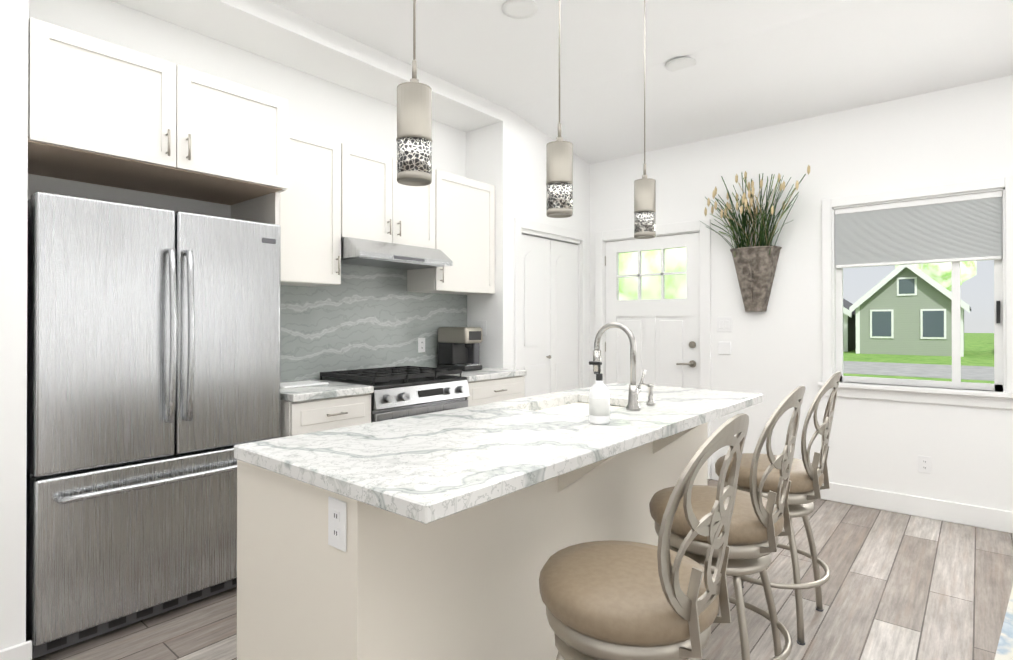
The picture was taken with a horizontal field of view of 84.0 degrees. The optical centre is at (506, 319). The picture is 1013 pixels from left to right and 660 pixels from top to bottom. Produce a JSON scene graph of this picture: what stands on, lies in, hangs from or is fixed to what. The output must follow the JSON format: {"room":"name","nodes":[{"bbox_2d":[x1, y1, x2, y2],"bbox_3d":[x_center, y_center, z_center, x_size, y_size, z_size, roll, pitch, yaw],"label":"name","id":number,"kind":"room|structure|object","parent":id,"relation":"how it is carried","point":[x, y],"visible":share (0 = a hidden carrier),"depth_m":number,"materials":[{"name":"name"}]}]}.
{"room":"kitchen","nodes":[
{"label":"kitchen","id":0,"kind":"room"},
{"bbox_2d":[0,0,27,649],"bbox_3d":[-2.009,-0.190,2.159,0.600,2.950,0.160,0,0,40],"label":"wall","id":1,"kind":"structure","parent":0,"point":[13,202],"depth_m":2.00,"materials":[{"name":"white paint"}]},
{"bbox_2d":[28,0,465,217],"bbox_3d":[-1.839,-0.211,2.905,0.100,3.000,7.100,0,0,40],"label":"wall","id":2,"kind":"structure","parent":0,"point":[320,107],"depth_m":3.15,"materials":[{"name":"white paint"}]},
{"bbox_2d":[279,128,354,286],"bbox_3d":[-1.241,-0.634,3.289,0.319,0.850,0.545,0,0,40],"label":"upper cabinet","id":3,"kind":"object","parent":2,"relation":"attached to","point":[333,194],"depth_m":3.23,"materials":[{"name":"white paint"}]},
{"bbox_2d":[280,264,466,381],"bbox_3d":[-0.932,0.014,3.893,0.014,0.760,1.875,0,0,40],"label":"backsplash","id":4,"kind":"structure","parent":2,"relation":"attached to","point":[362,317],"depth_m":3.82,"materials":[{"name":"stone"}]},
{"bbox_2d":[418,338,424,352],"bbox_3d":[-0.636,0.190,4.224,0.008,0.110,0.070,0,0,40],"label":"outlet","id":5,"kind":"object","parent":4,"relation":"attached to","point":[421,345],"visible":1,"depth_m":4.22,"materials":[{"name":"white plastic"}]},
{"bbox_2d":[355,147,438,248],"bbox_3d":[-0.859,-0.775,3.743,0.319,0.565,0.756,0,0,40],"label":"upper cabinet","id":6,"kind":"object","parent":2,"relation":"attached to","point":[387,210],"depth_m":3.63,"materials":[{"name":"white paint"}]},
{"bbox_2d":[341,237,451,269],"bbox_3d":[-0.793,-0.425,3.686,0.488,0.125,0.750,0,0,40],"label":"range hood","id":7,"kind":"object","parent":6,"relation":"attached to","point":[363,252],"visible":0.89,"depth_m":3.52,"materials":[{"name":"silver metal"}]},
{"bbox_2d":[407,170,494,294],"bbox_3d":[-0.432,-0.630,4.250,0.319,0.850,0.687,0,0,40],"label":"upper cabinet","id":8,"kind":"object","parent":2,"relation":"attached to","point":[466,205],"depth_m":4.15,"materials":[{"name":"white paint"}]},
{"bbox_2d":[32,479,1012,659],"bbox_3d":[0.692,1.309,0.873,6.620,0.060,7.260,0,0,40],"label":"floor","id":9,"kind":"structure","parent":0,"point":[898,586],"depth_m":2.53,"materials":[{"name":"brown wood"}]},
{"bbox_2d":[26,191,280,658],"bbox_3d":[-1.602,0.407,2.571,0.628,1.760,0.950,0,0,40],"label":"fridge","id":10,"kind":"object","parent":9,"relation":"on","point":[153,366],"visible":0.83,"depth_m":2.31,"materials":[{"name":"silver metal"}]},
{"bbox_2d":[28,17,287,438],"bbox_3d":[-1.620,0.095,2.592,0.629,2.385,0.999,0,0,40],"label":"wall cabinet","id":11,"kind":"object","parent":9,"relation":"on","point":[103,112],"visible":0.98,"depth_m":2.38,"materials":[{"name":"white paint"}]},
{"bbox_2d":[279,379,373,437],"bbox_3d":[-1.126,0.830,3.145,0.643,0.920,0.484,0,0,40],"label":"base cabinet","id":12,"kind":"object","parent":9,"relation":"on","point":[330,405],"visible":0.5,"depth_m":2.94,"materials":[{"name":"white paint"}]},
{"bbox_2d":[280,380,328,388],"bbox_3d":[-1.178,0.364,3.175,0.200,0.011,0.270,0,0,40],"label":"tray","id":13,"kind":"object","parent":12,"relation":"on","point":[285,385],"visible":0.73,"depth_m":3.16,"materials":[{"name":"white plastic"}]},
{"bbox_2d":[319,366,469,422],"bbox_3d":[-0.703,0.811,3.604,0.682,0.962,0.750,0,0,40],"label":"range","id":14,"kind":"object","parent":9,"relation":"on","point":[402,391],"visible":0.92,"depth_m":3.43,"materials":[{"name":"silver metal"}]},
{"bbox_2d":[237,411,734,659],"bbox_3d":[0.179,0.846,2.258,0.855,0.880,2.185,0,0,40],"label":"kitchen island","id":15,"kind":"object","parent":9,"relation":"on","point":[464,524],"depth_m":1.55,"materials":[{"name":"white paint"}]},
{"bbox_2d":[328,496,346,551],"bbox_3d":[-0.400,0.481,1.326,0.072,0.116,0.008,0,0,40],"label":"outlet","id":16,"kind":"object","parent":15,"relation":"attached to","point":[337,523],"visible":1,"depth_m":1.32,"materials":[{"name":"white plastic"}]},
{"bbox_2d":[234,383,761,526],"bbox_3d":[0.243,0.386,2.216,0.830,0.040,2.230,0,0,40],"label":"island countertop","id":17,"kind":"structure","parent":15,"relation":"on","point":[427,469],"depth_m":1.61,"materials":[{"name":"white stone"}]},
{"bbox_2d":[530,399,625,414],"bbox_3d":[0.322,0.511,2.456,0.404,0.232,0.584,0,0,40],"label":"sink","id":18,"kind":"object","parent":17,"relation":"in","point":[572,406],"depth_m":2.61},
{"bbox_2d":[589,361,609,424],"bbox_3d":[0.326,0.256,1.984,0.076,0.216,0.073,0,0,40],"label":"soap bottle","id":19,"kind":"object","parent":17,"relation":"on","point":[599,404],"visible":1,"depth_m":1.96,"materials":[{"name":"white plastic"}]},
{"bbox_2d":[593,322,654,410],"bbox_3d":[0.504,0.187,2.401,0.217,0.357,0.208,0,0,40],"label":"faucet","id":20,"kind":"object","parent":17,"relation":"on","point":[634,391],"visible":0.98,"depth_m":2.31,"materials":[{"name":"silver metal"}]},
{"bbox_2d":[450,367,526,406],"bbox_3d":[-0.278,0.835,4.153,0.643,0.920,0.626,0,0,40],"label":"base cabinet","id":21,"kind":"object","parent":9,"relation":"on","point":[487,385],"visible":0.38,"depth_m":3.96,"materials":[{"name":"white paint"}]},
{"bbox_2d":[437,327,482,370],"bbox_3d":[-0.328,0.214,4.271,0.312,0.320,0.260,0,0,40],"label":"coffee maker","id":22,"kind":"object","parent":21,"relation":"on","point":[458,348],"visible":0.96,"depth_m":4.20,"materials":[{"name":"black plastic"}]},
{"bbox_2d":[539,413,748,659],"bbox_3d":[0.313,0.745,1.391,0.522,1.076,0.485,0,0,40],"label":"stool","id":23,"kind":"object","parent":9,"relation":"on","point":[615,600],"visible":1,"depth_m":1.24,"materials":[{"name":"beige leather"}]},
{"bbox_2d":[649,386,804,659],"bbox_3d":[0.734,0.747,1.938,0.522,1.076,0.485,0,0,40],"label":"stool","id":24,"kind":"object","parent":9,"relation":"on","point":[759,522],"visible":0.67,"depth_m":1.78,"materials":[{"name":"metal"}]},
{"bbox_2d":[715,371,840,645],"bbox_3d":[1.164,0.750,2.465,0.522,1.076,0.485,0,0,40],"label":"stool","id":25,"kind":"object","parent":9,"relation":"on","point":[807,479],"visible":0.65,"depth_m":2.29,"materials":[{"name":"metal"}]},
{"bbox_2d":[994,586,1012,659],"bbox_3d":[2.574,1.277,1.684,1.750,0.012,1.650,0,0,-45],"label":"rug","id":26,"kind":"object","parent":9,"relation":"on","point":[1004,651],"visible":1,"depth_m":2.25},
{"bbox_2d":[466,107,589,386],"bbox_3d":[0.228,-0.201,4.975,0.400,3.000,1.270,0,0,40],"label":"wall","id":27,"kind":"structure","parent":0,"point":[506,157],"depth_m":4.49,"materials":[{"name":"white paint"}]},
{"bbox_2d":[479,321,485,335],"bbox_3d":[-0.192,0.066,4.489,0.080,0.120,0.010,0,0,40],"label":"light switch","id":28,"kind":"object","parent":27,"relation":"attached to","point":[482,324],"visible":0.69,"depth_m":4.48,"materials":[{"name":"white plastic"}]},
{"bbox_2d":[521,234,577,396],"bbox_3d":[0.385,0.295,4.873,0.080,1.983,0.886,0,0,40],"label":"closet door","id":29,"kind":"structure","parent":27,"relation":"in","point":[549,316],"depth_m":4.86,"materials":[{"name":"white paint"}]},
{"bbox_2d":[514,217,586,388],"bbox_3d":[0.368,0.243,4.888,0.122,2.110,1.060,0,0,40],"label":"trim","id":30,"kind":"structure","parent":27,"relation":"attached to","point":[531,228],"depth_m":4.94,"materials":[{"name":"white paint"}]},
{"bbox_2d":[268,0,1012,163],"bbox_3d":[0.692,-1.624,0.887,6.620,0.293,7.260,0,0,40],"label":"ceiling","id":31,"kind":"structure","parent":0,"point":[762,63],"depth_m":3.43,"materials":[{"name":"white paint"}]},
{"bbox_2d":[111,0,502,131],"bbox_3d":[-1.107,-1.604,3.393,0.400,0.110,2.880,0,0,40],"label":"soffit","id":32,"kind":"structure","parent":31,"relation":"attached to","point":[267,29],"depth_m":3.26,"materials":[{"name":"white paint"}]},
{"bbox_2d":[396,0,431,185],"bbox_3d":[-0.266,-1.032,1.625,0.120,1.269,0.120,0,0,40],"label":"pendant light","id":33,"kind":"object","parent":31,"relation":"hanging from","point":[414,132],"visible":1,"depth_m":1.58,"materials":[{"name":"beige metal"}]},
{"bbox_2d":[502,0,537,18],"bbox_3d":[0.070,-1.656,2.991,0.190,0.007,0.190,0,0,40],"label":"recessed light","id":34,"kind":"object","parent":31,"relation":"in","point":[519,9],"visible":1,"depth_m":2.98,"materials":[{"name":"white paint"}]},
{"bbox_2d":[546,0,572,217],"bbox_3d":[0.201,-1.029,2.134,0.120,1.269,0.120,0,0,40],"label":"pendant light","id":35,"kind":"object","parent":31,"relation":"hanging from","point":[559,177],"visible":1,"depth_m":2.09,"materials":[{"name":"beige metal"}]},
{"bbox_2d":[634,0,655,238],"bbox_3d":[0.658,-1.027,2.677,0.120,1.269,0.120,0,0,40],"label":"pendant light","id":36,"kind":"object","parent":31,"relation":"hanging from","point":[645,207],"visible":1,"depth_m":2.64,"materials":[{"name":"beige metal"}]},
{"bbox_2d":[666,57,695,71],"bbox_3d":[1.123,-1.643,3.622,0.190,0.007,0.190,0,0,40],"label":"recessed light","id":37,"kind":"object","parent":31,"relation":"in","point":[673,65],"visible":0.96,"depth_m":3.60,"materials":[{"name":"white paint"}]},
{"bbox_2d":[590,75,1012,511],"bbox_3d":[2.974,-0.208,3.594,6.620,3.000,0.150,0,0,40],"label":"wall","id":38,"kind":"structure","parent":0,"point":[962,133],"depth_m":4.08,"materials":[{"name":"white paint"}]},
{"bbox_2d":[605,232,699,388],"bbox_3d":[1.254,0.279,4.946,0.901,2.007,0.103,0,0,40],"label":"entry door","id":39,"kind":"structure","parent":38,"relation":"in","point":[666,333],"depth_m":4.92,"materials":[{"name":"white paint"}]},
{"bbox_2d":[595,219,710,478],"bbox_3d":[1.296,0.239,4.988,1.085,2.120,0.172,0,0,40],"label":"door frame","id":40,"kind":"structure","parent":38,"relation":"attached to","point":[688,227],"depth_m":4.64,"materials":[{"name":"white paint"}]},
{"bbox_2d":[717,317,731,331],"bbox_3d":[1.751,0.036,4.516,0.120,0.120,0.010,0,0,40],"label":"light switch","id":41,"kind":"object","parent":38,"relation":"attached to","point":[724,324],"visible":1,"depth_m":4.51,"materials":[{"name":"white plastic"}]},
{"bbox_2d":[718,342,730,354],"bbox_3d":[1.750,0.227,4.514,0.100,0.100,0.011,0,0,40],"label":"light switch","id":42,"kind":"object","parent":38,"relation":"attached to","point":[724,347],"visible":1,"depth_m":4.51,"materials":[{"name":"white plastic"}]},
{"bbox_2d":[700,165,809,311],"bbox_3d":[1.836,-0.602,4.227,0.784,1.075,0.347,0,0,40],"label":"planter","id":43,"kind":"object","parent":38,"relation":"attached to","point":[755,265],"visible":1,"depth_m":4.26,"materials":[{"name":"metal"}]},
{"bbox_2d":[711,463,1012,532],"bbox_3d":[3.524,1.224,3.017,4.845,0.130,0.016,0,0,40],"label":"baseboard","id":44,"kind":"structure","parent":38,"relation":"attached to","point":[973,515],"depth_m":3.69,"materials":[{"name":"white paint"}]},
{"bbox_2d":[818,176,1012,408],"bbox_3d":[2.721,-0.163,3.767,1.094,1.412,0.210,0,0,40],"label":"window","id":45,"kind":"structure","parent":38,"relation":"in","point":[976,398],"depth_m":3.63,"materials":[{"name":"white paint"}]},
{"bbox_2d":[835,191,1001,267],"bbox_3d":[2.716,-0.584,3.763,0.902,0.421,0.045,0,0,40],"label":"window shade","id":46,"kind":"object","parent":45,"relation":"attached to","point":[962,228],"visible":0.98,"depth_m":3.72,"materials":[{"name":"grey fabric"}]},
{"bbox_2d":[918,455,930,473],"bbox_3d":[2.739,0.948,3.682,0.070,0.110,0.008,0,0,40],"label":"outlet","id":47,"kind":"object","parent":38,"relation":"attached to","point":[924,464],"visible":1,"depth_m":3.68,"materials":[{"name":"white plastic"}]},
{"label":"outside","id":48,"kind":"structure","parent":0,"visible":0},
{"bbox_2d":[843,333,993,383],"bbox_3d":[39.456,2.069,51.306,120.000,0.140,119.840,0,0,40],"label":"ground","id":49,"kind":"structure","parent":48,"point":[977,362],"depth_m":23.52,"materials":[{"name":"green plant"}]},
{"bbox_2d":[619,247,975,299],"bbox_3d":[18.922,-3.786,29.979,29.095,11.407,49.910,0,0,40],"label":"trees","id":50,"kind":"object","parent":49,"relation":"on","point":[675,285],"visible":0.04,"depth_m":12.86,"materials":[{"name":"green plant"}]},
{"bbox_2d":[843,298,855,351],"bbox_3d":[21.336,0.014,37.691,4.100,3.880,6.720,0,0,40],"label":"house","id":51,"kind":"structure","parent":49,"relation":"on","point":[849,332],"depth_m":34.99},
{"bbox_2d":[849,264,970,356],"bbox_3d":[24.443,-0.654,33.775,5.300,5.180,8.720,0,0,40],"label":"house","id":52,"kind":"structure","parent":49,"relation":"on","point":[903,309],"depth_m":30.70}
]}

